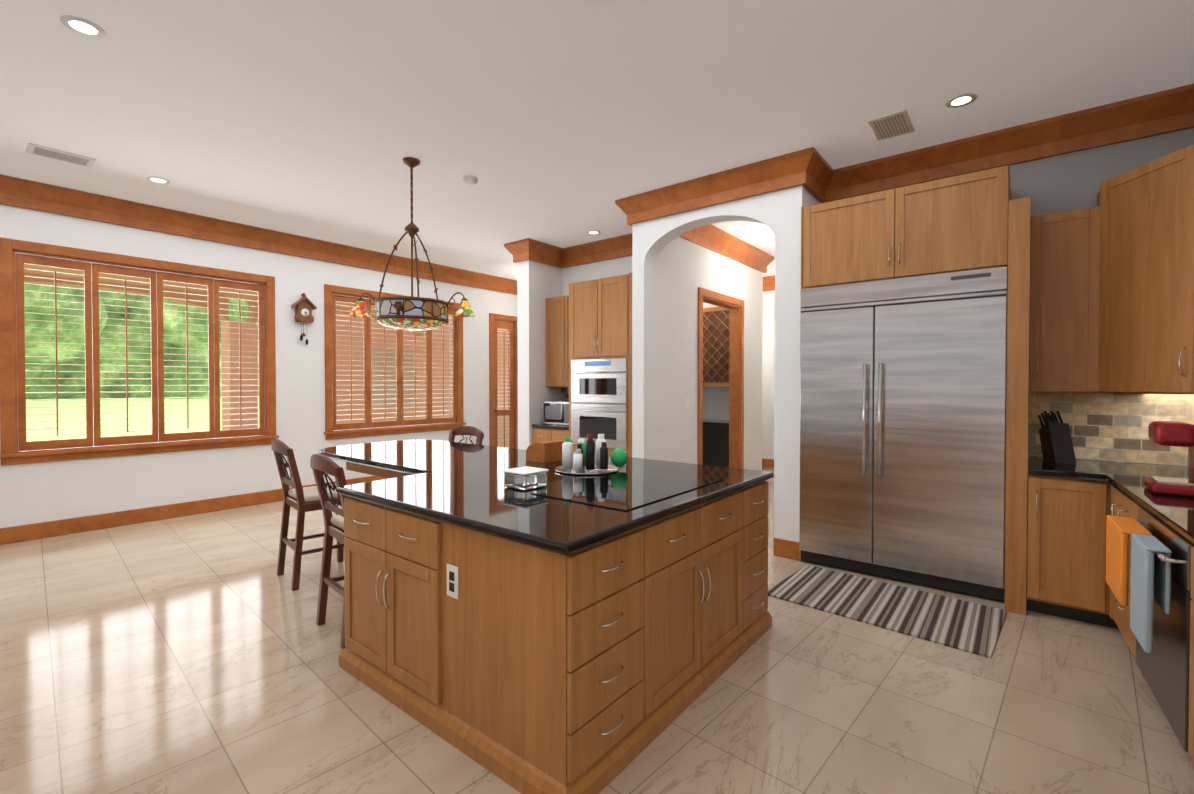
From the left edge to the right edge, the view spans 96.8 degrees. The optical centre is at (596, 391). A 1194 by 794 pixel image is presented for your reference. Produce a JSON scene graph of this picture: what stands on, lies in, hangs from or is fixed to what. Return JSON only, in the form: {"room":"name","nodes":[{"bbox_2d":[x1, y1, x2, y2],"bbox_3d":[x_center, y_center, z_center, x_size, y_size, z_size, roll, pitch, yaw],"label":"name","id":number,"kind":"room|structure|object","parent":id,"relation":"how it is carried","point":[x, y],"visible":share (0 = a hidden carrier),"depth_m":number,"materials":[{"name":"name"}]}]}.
{"room":"kitchen","nodes":[
{"label":"kitchen","id":0,"kind":"room"},
{"bbox_2d":[0,204,515,527],"bbox_3d":[-3.007,-0.315,7.948,0.200,3.320,13.400,1,1,39],"label":"wall","id":1,"kind":"structure","parent":0,"point":[30,493],"depth_m":6.27,"materials":[{"name":"white paint"}]},
{"bbox_2d":[0,237,278,465],"bbox_3d":[-4.750,-0.375,5.724,0.260,2.060,2.310,1,1,39],"label":"window frame","id":2,"kind":"structure","parent":1,"relation":"attached to","point":[10,454],"depth_m":5.26,"materials":[{"name":"brown wood"}]},
{"bbox_2d":[16,253,263,450],"bbox_3d":[-4.730,-0.375,5.708,0.061,1.832,2.042,1,1,39],"label":"window shutters","id":3,"kind":"object","parent":1,"relation":"attached to","point":[92,351],"visible":0.98,"depth_m":5.56,"materials":[{"name":"brown wood"}]},
{"bbox_2d":[0,476,388,544],"bbox_3d":[-4.416,1.296,6.037,0.018,0.150,8.160,1,1,39],"label":"baseboard","id":4,"kind":"structure","parent":1,"relation":"attached to","point":[21,533],"depth_m":5.55,"materials":[{"name":"brown wood"}]},
{"bbox_2d":[0,174,516,294],"bbox_3d":[-3.974,-1.837,6.460,0.125,0.235,9.500,1,1,39],"label":"crown molding","id":5,"kind":"structure","parent":1,"relation":"attached to","point":[16,192],"depth_m":5.99,"materials":[{"name":"brown wood"}]},
{"bbox_2d":[291,293,316,344],"bbox_3d":[-3.739,-0.930,6.771,0.115,0.664,0.262,1,1,39],"label":"cuckoo clock","id":6,"kind":"object","parent":1,"relation":"attached to","point":[304,306],"visible":1,"depth_m":6.75,"materials":[{"name":"brown wood"}]},
{"bbox_2d":[333,294,455,429],"bbox_3d":[-2.951,-0.405,7.928,0.061,1.832,1.992,1,1,39],"label":"window shutters","id":7,"kind":"object","parent":1,"relation":"attached to","point":[367,385],"visible":0.83,"depth_m":7.82,"materials":[{"name":"brown wood"}]},
{"bbox_2d":[324,284,465,439],"bbox_3d":[-2.971,-0.405,7.944,0.260,2.060,2.260,1,1,39],"label":"window frame","id":8,"kind":"structure","parent":1,"relation":"attached to","point":[329,433],"depth_m":7.49,"materials":[{"name":"brown wood"}]},
{"bbox_2d":[489,313,517,448],"bbox_3d":[-1.714,-0.022,9.544,0.225,2.690,0.720,1,1,39],"label":"door frame","id":9,"kind":"structure","parent":1,"relation":"attached to","point":[492,317],"depth_m":9.27,"materials":[{"name":"brown wood"}]},
{"bbox_2d":[494,321,513,447],"bbox_3d":[-1.666,0.029,9.506,0.110,2.564,0.492,1,1,39],"label":"shutter door","id":10,"kind":"structure","parent":1,"relation":"in","point":[509,420],"depth_m":9.53,"materials":[{"name":"brown wood"}]},
{"bbox_2d":[516,260,563,449],"bbox_3d":[0.414,-0.327,8.763,0.220,3.320,4.450,1,1,39],"label":"wall","id":11,"kind":"structure","parent":0,"point":[536,281],"depth_m":7.06,"materials":[{"name":"white paint"}]},
{"bbox_2d":[504,241,525,262],"bbox_3d":[-0.376,-1.858,8.015,0.145,0.235,2.575,1,1,39],"label":"crown molding","id":12,"kind":"structure","parent":11,"relation":"attached to","point":[514,248],"depth_m":7.00,"materials":[{"name":"brown wood"}]},
{"bbox_2d":[520,238,563,267],"bbox_3d":[-0.729,-1.845,7.055,0.145,0.235,0.635,1,1,39],"label":"crown molding","id":13,"kind":"structure","parent":11,"relation":"attached to","point":[530,249],"depth_m":7.02,"materials":[{"name":"brown wood"}]},
{"bbox_2d":[762,458,773,467],"bbox_3d":[2.689,1.248,9.545,2.380,0.150,0.018,1,1,39],"label":"baseboard","id":14,"kind":"structure","parent":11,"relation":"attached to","point":[769,463],"depth_m":9.28,"materials":[{"name":"brown wood"}]},
{"bbox_2d":[763,276,774,291],"bbox_3d":[3.054,-1.873,9.141,3.400,0.235,0.125,1,1,39],"label":"crown molding","id":15,"kind":"structure","parent":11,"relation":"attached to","point":[768,281],"depth_m":9.19,"materials":[{"name":"brown wood"}]},
{"bbox_2d":[564,256,627,295],"bbox_3d":[0.339,-0.302,6.934,1.890,3.320,0.200,1,1,39],"label":"wall","id":16,"kind":"structure","parent":0,"point":[617,266],"depth_m":7.08,"materials":[{"name":"white paint"}]},
{"bbox_2d":[546,296,567,388],"bbox_3d":[-0.321,-0.664,7.103,0.694,1.200,0.344,1,1,39],"label":"upper cabinet","id":17,"kind":"object","parent":16,"relation":"attached to","point":[556,375],"depth_m":7.08,"materials":[{"name":"brown wood"}]},
{"bbox_2d":[564,233,631,267],"bbox_3d":[0.233,-1.841,6.789,1.940,0.235,0.125,1,1,39],"label":"crown molding","id":18,"kind":"structure","parent":16,"relation":"attached to","point":[619,246],"depth_m":6.95,"materials":[{"name":"brown wood"}]},
{"bbox_2d":[0,467,1193,793],"bbox_3d":[0.310,1.411,5.314,8.700,0.060,13.400,1,1,39],"label":"floor","id":19,"kind":"structure","parent":0,"point":[190,655],"depth_m":2.44,"materials":[{"name":"tile"}]},
{"bbox_2d":[271,439,343,590],"bbox_3d":[-2.144,0.870,4.030,0.532,1.055,0.450,-1,1,-44],"label":"bar stool","id":20,"kind":"object","parent":19,"relation":"on","point":[300,499],"visible":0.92,"depth_m":3.86,"materials":[{"name":"brown wood"}]},
{"bbox_2d":[310,454,346,648],"bbox_3d":[-1.401,0.881,3.204,0.532,1.055,0.450,-1,1,-45],"label":"bar stool","id":21,"kind":"object","parent":19,"relation":"on","point":[321,465],"visible":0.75,"depth_m":3.16,"materials":[{"name":"brown wood"}]},
{"bbox_2d":[448,426,483,444],"bbox_3d":[-1.361,0.858,4.859,0.450,1.055,0.532,1,1,34],"label":"bar stool","id":22,"kind":"object","parent":19,"relation":"on","point":[472,431],"visible":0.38,"depth_m":5.05,"materials":[{"name":"brown wood"}]},
{"bbox_2d":[533,429,567,442],"bbox_3d":[-0.399,0.912,7.027,0.694,0.890,0.594,1,1,39],"label":"base cabinet","id":23,"kind":"object","parent":19,"relation":"on","point":[539,435],"depth_m":6.82,"materials":[{"name":"brown wood"}]},
{"bbox_2d":[532,424,567,428],"bbox_3d":[-0.404,0.447,7.014,0.694,0.040,0.610,1,1,39],"label":"countertop","id":24,"kind":"structure","parent":23,"relation":"on","point":[546,426],"depth_m":6.80,"materials":[{"name":"black stone"}]},
{"bbox_2d":[543,400,568,425],"bbox_3d":[-0.416,0.274,6.984,0.520,0.303,0.398,1,1,39],"label":"microwave","id":25,"kind":"object","parent":24,"relation":"on","point":[555,412],"visible":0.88,"depth_m":6.86,"materials":[{"name":"metal"}]},
{"bbox_2d":[337,476,773,793],"bbox_3d":[-0.669,0.962,3.366,2.962,0.890,1.869,1,1,39],"label":"kitchen island","id":26,"kind":"object","parent":19,"relation":"on","point":[560,633],"depth_m":2.14,"materials":[{"name":"brown wood"}]},
{"bbox_2d":[318,440,773,551],"bbox_3d":[-0.844,0.495,3.515,3.395,0.040,1.860,1,1,39],"label":"island countertop","id":27,"kind":"structure","parent":26,"relation":"on","point":[459,483],"depth_m":2.62,"materials":[{"name":"black stone"}]},
{"bbox_2d":[502,466,548,489],"bbox_3d":[-0.366,0.441,2.715,0.170,0.086,0.170,1,1,39],"label":"container","id":28,"kind":"object","parent":27,"relation":"on","point":[525,478],"visible":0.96,"depth_m":2.66,"materials":[{"name":"clear glass"}]},
{"bbox_2d":[526,440,572,462],"bbox_3d":[-0.330,0.406,3.686,0.180,0.130,0.280,1,1,39],"label":"bread box","id":29,"kind":"object","parent":27,"relation":"on","point":[546,452],"visible":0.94,"depth_m":3.58,"materials":[{"name":"brown wood"}]},
{"bbox_2d":[554,464,619,474],"bbox_3d":[-0.061,0.472,3.240,0.400,0.011,0.400,1,1,39],"label":"tray","id":30,"kind":"object","parent":27,"relation":"on","point":[599,471],"visible":0.65,"depth_m":3.15,"materials":[{"name":"silver metal"}]},
{"bbox_2d":[562,434,627,471],"bbox_3d":[-0.016,0.361,3.228,0.302,0.212,0.351,1,1,39],"label":"bottles","id":31,"kind":"object","parent":30,"relation":"on","point":[584,454],"visible":1,"depth_m":3.18,"materials":[{"name":"white plastic"}]},
{"bbox_2d":[534,468,721,511],"bbox_3d":[0.185,0.483,2.716,0.560,0.006,0.910,1,1,39],"label":"cooktop","id":32,"kind":"object","parent":27,"relation":"in","point":[635,487],"depth_m":2.64,"materials":[{"name":"black glass"}]},
{"bbox_2d":[564,274,627,456],"bbox_3d":[0.213,0.020,6.477,0.929,2.690,0.668,1,1,39],"label":"tall cabinet","id":33,"kind":"object","parent":19,"relation":"on","point":[589,347],"depth_m":6.20,"materials":[{"name":"brown wood"}]},
{"bbox_2d":[628,273,631,456],"bbox_3d":[0.687,0.025,6.080,0.304,2.690,0.695,1,1,39],"label":"tall cabinet","id":34,"kind":"object","parent":19,"relation":"on","point":[630,274],"depth_m":5.89,"materials":[{"name":"brown wood"}]},
{"bbox_2d":[703,307,728,466],"bbox_3d":[1.341,0.053,8.069,1.740,2.580,0.578,1,1,39],"label":"wine rack","id":35,"kind":"object","parent":19,"relation":"on","point":[715,374],"visible":0.12,"depth_m":7.65,"materials":[{"name":"brown wood"}]},
{"bbox_2d":[768,565,1006,658],"bbox_3d":[1.883,1.399,3.527,1.270,0.011,0.780,1,1,43],"label":"rug","id":36,"kind":"object","parent":19,"relation":"on","point":[969,627],"visible":0.86,"depth_m":3.43,"materials":[{"name":"fabric"}]},
{"bbox_2d":[799,266,1007,600],"bbox_3d":[2.336,0.283,4.105,1.321,2.228,0.708,1,1,39],"label":"fridge","id":37,"kind":"object","parent":19,"relation":"on","point":[903,393],"visible":1,"depth_m":3.82,"materials":[{"name":"grey metal"}]},
{"bbox_2d":[1023,460,1034,615],"bbox_3d":[3.072,0.961,3.475,0.400,0.890,0.795,1,1,39],"label":"base cabinet","id":38,"kind":"object","parent":19,"relation":"on","point":[1028,580],"depth_m":3.33,"materials":[{"name":"brown wood"}]},
{"bbox_2d":[1027,456,1193,731],"bbox_3d":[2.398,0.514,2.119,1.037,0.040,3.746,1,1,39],"label":"base cabinet","id":39,"kind":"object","parent":19,"relation":"on","point":[1070,504],"depth_m":3.12,"materials":[{"name":"brown wood"}]},
{"bbox_2d":[1038,411,1076,463],"bbox_3d":[3.151,0.303,3.649,0.110,0.337,0.306,0,1,19],"label":"knife block","id":40,"kind":"object","parent":39,"relation":"on","point":[1056,441],"visible":1,"depth_m":3.59,"materials":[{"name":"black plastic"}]},
{"bbox_2d":[1106,515,1147,604],"bbox_3d":[2.391,0.757,2.391,0.099,0.326,0.340,1,1,36],"label":"towel","id":41,"kind":"object","parent":39,"relation":"hanging from","point":[1114,524],"depth_m":2.40,"materials":[{"name":"orange fabric"}]},
{"bbox_2d":[1122,527,1171,652],"bbox_3d":[2.210,0.801,2.121,0.073,0.406,0.250,1,1,36],"label":"towel","id":42,"kind":"object","parent":39,"relation":"hanging from","point":[1150,576],"depth_m":2.09,"materials":[{"name":"blue fabric"}]},
{"bbox_2d":[1144,421,1193,496],"bbox_3d":[2.864,0.318,2.521,0.340,0.338,0.260,1,1,39],"label":"stand mixer","id":43,"kind":"object","parent":39,"relation":"on","point":[1172,433],"visible":1,"depth_m":2.51,"materials":[{"name":"red metal"}]},
{"bbox_2d":[1175,728,1190,756],"bbox_3d":[2.203,0.987,1.581,0.579,0.890,0.449,1,1,39],"label":"base cabinet","id":44,"kind":"object","parent":19,"relation":"on","point":[1184,738],"depth_m":1.94,"materials":[{"name":"brown wood"}]},
{"bbox_2d":[1191,732,1193,762],"bbox_3d":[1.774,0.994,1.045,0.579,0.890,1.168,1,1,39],"label":"base cabinet","id":45,"kind":"object","parent":19,"relation":"on","point":[1192,733],"depth_m":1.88,"materials":[{"name":"brown wood"}]},
{"bbox_2d":[0,0,1193,279],"bbox_3d":[0.310,-1.989,5.268,8.700,0.100,13.400,1,1,39],"label":"ceiling","id":46,"kind":"structure","parent":0,"point":[562,122],"depth_m":3.40,"materials":[{"name":"white paint"}]},
{"bbox_2d":[26,143,95,167],"bbox_3d":[-4.359,-1.919,4.320,0.240,0.014,0.380,1,1,39],"label":"ceiling vent","id":47,"kind":"object","parent":46,"relation":"in","point":[55,154],"visible":1,"depth_m":4.30,"materials":[{"name":"white plastic"}]},
{"bbox_2d":[60,15,105,37],"bbox_3d":[-2.680,-1.902,2.769,0.176,0.006,0.176,1,1,39],"label":"recessed light","id":48,"kind":"object","parent":46,"relation":"in","point":[82,26],"visible":1,"depth_m":2.76,"materials":[{"name":"white"}]},
{"bbox_2d":[146,176,169,183],"bbox_3d":[-4.004,-1.930,4.843,0.176,0.006,0.176,1,1,39],"label":"recessed light","id":49,"kind":"object","parent":46,"relation":"in","point":[159,180],"visible":0.98,"depth_m":4.84,"materials":[{"name":"white"}]},
{"bbox_2d":[349,157,474,330],"bbox_3d":[-1.546,-1.222,4.433,0.868,1.410,0.706,1,1,39],"label":"chandelier","id":50,"kind":"object","parent":46,"relation":"hanging from","point":[418,313],"visible":1,"depth_m":4.31,"materials":[{"name":"brown metal"}]},
{"bbox_2d":[463,176,477,183],"bbox_3d":[-1.148,-1.915,4.809,0.130,0.034,0.130,1,1,39],"label":"smoke detector","id":51,"kind":"object","parent":46,"relation":"attached to","point":[470,179],"visible":1,"depth_m":4.77,"materials":[{"name":"white plastic"}]},
{"bbox_2d":[587,230,600,234],"bbox_3d":[-0.041,-1.953,6.510,0.176,0.006,0.176,1,1,39],"label":"recessed light","id":52,"kind":"object","parent":46,"relation":"in","point":[593,232],"visible":1,"depth_m":6.50,"materials":[{"name":"white"}]},
{"bbox_2d":[867,109,914,140],"bbox_3d":[2.120,-1.912,3.818,0.240,0.014,0.380,1,1,39],"label":"ceiling vent","id":53,"kind":"object","parent":46,"relation":"in","point":[894,124],"visible":1,"depth_m":3.80,"materials":[{"name":"white plastic"}]},
{"bbox_2d":[945,93,976,107],"bbox_3d":[2.392,-1.911,3.485,0.176,0.006,0.176,1,1,39],"label":"recessed light","id":54,"kind":"object","parent":46,"relation":"in","point":[960,100],"visible":1,"depth_m":3.48,"materials":[{"name":"white"}]},
{"bbox_2d":[628,221,647,458],"bbox_3d":[1.345,-0.296,6.518,0.160,3.320,2.950,1,1,39],"label":"wall","id":55,"kind":"structure","parent":0,"point":[638,262],"depth_m":5.37,"materials":[{"name":"white paint"}]},
{"bbox_2d":[644,189,783,538],"bbox_3d":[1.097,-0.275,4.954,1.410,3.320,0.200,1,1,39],"label":"wall","id":56,"kind":"structure","parent":0,"point":[666,266],"depth_m":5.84,"materials":[{"name":"white paint"}]},
{"bbox_2d":[615,147,819,225],"bbox_3d":[0.980,-1.814,4.819,1.940,0.235,0.125,1,1,39],"label":"crown molding","id":57,"kind":"structure","parent":56,"relation":"attached to","point":[816,174],"depth_m":4.67,"materials":[{"name":"brown wood"}]},
{"bbox_2d":[697,287,743,468],"bbox_3d":[1.531,0.066,6.752,0.165,2.590,1.280,1,1,39],"label":"door frame","id":58,"kind":"structure","parent":56,"relation":"attached to","point":[736,311],"depth_m":7.14,"materials":[{"name":"brown wood"}]},
{"bbox_2d":[679,224,774,275],"bbox_3d":[1.595,-1.839,6.614,0.125,0.235,3.044,1,1,39],"label":"crown molding","id":59,"kind":"structure","parent":56,"relation":"attached to","point":[710,237],"depth_m":6.69,"materials":[{"name":"brown wood"}]},
{"bbox_2d":[784,185,820,541],"bbox_3d":[3.155,-0.293,6.298,0.121,3.320,4.870,1,1,39],"label":"wall","id":60,"kind":"structure","parent":0,"point":[796,197],"depth_m":4.41,"materials":[{"name":"white paint"}]},
{"bbox_2d":[792,541,798,553],"bbox_3d":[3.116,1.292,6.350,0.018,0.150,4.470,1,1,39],"label":"baseboard","id":61,"kind":"structure","parent":60,"relation":"attached to","point":[795,545],"depth_m":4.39,"materials":[{"name":"brown wood"}]},
{"bbox_2d":[806,155,835,200],"bbox_3d":[1.859,-1.810,4.464,0.125,0.235,0.420,1,1,39],"label":"crown molding","id":62,"kind":"structure","parent":60,"relation":"attached to","point":[826,190],"depth_m":4.60,"materials":[{"name":"brown wood"}]},
{"bbox_2d":[1009,128,1193,465],"bbox_3d":[3.080,-0.263,4.094,2.460,3.320,0.204,1,1,39],"label":"wall","id":63,"kind":"structure","parent":0,"point":[1071,181],"depth_m":3.71,"materials":[{"name":"white paint"}]},
{"bbox_2d":[801,191,882,288],"bbox_3d":[2.141,-1.173,4.321,0.723,0.665,0.595,1,1,39],"label":"upper cabinet","id":64,"kind":"object","parent":63,"relation":"attached to","point":[842,240],"depth_m":4.13,"materials":[{"name":"brown wood"}]},
{"bbox_2d":[883,165,1014,283],"bbox_3d":[2.610,-1.168,3.945,0.723,0.665,0.595,1,1,39],"label":"upper cabinet","id":65,"kind":"object","parent":63,"relation":"attached to","point":[963,222],"depth_m":3.70,"materials":[{"name":"brown wood"}]},
{"bbox_2d":[820,84,1193,202],"bbox_3d":[2.913,-1.803,4.001,2.350,0.235,0.125,1,1,39],"label":"crown molding","id":66,"kind":"structure","parent":63,"relation":"attached to","point":[1171,110],"depth_m":3.82,"materials":[{"name":"brown wood"}]},
{"bbox_2d":[1027,208,1086,395],"bbox_3d":[3.197,-0.597,3.643,0.358,1.200,0.345,1,1,39],"label":"upper cabinet","id":67,"kind":"object","parent":63,"relation":"attached to","point":[1056,242],"depth_m":3.53,"materials":[{"name":"brown wood"}]},
{"bbox_2d":[1083,144,1193,395],"bbox_3d":[3.420,-0.665,3.139,0.739,1.350,0.851,1,1,39],"label":"upper cabinet","id":68,"kind":"object","parent":63,"relation":"attached to","point":[1100,335],"depth_m":3.16,"materials":[{"name":"brown wood"}]},
{"bbox_2d":[1183,156,1193,399],"bbox_3d":[3.039,-0.580,2.384,0.388,1.200,0.916,1,1,39],"label":"upper cabinet","id":69,"kind":"object","parent":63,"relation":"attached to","point":[1188,233],"depth_m":2.86,"materials":[{"name":"brown wood"}]},
{"label":"outside","id":70,"kind":"structure","parent":0,"visible":0},
{"bbox_2d":[15,255,507,445],"bbox_3d":[-47.518,-11.122,50.526,122.400,29.005,260.000,1,1,39],"label":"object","id":71,"kind":"object","parent":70,"point":[195,345],"depth_m":24.56,"materials":[{"name":"grass"},{"name":"tree foliage"}]}
]}

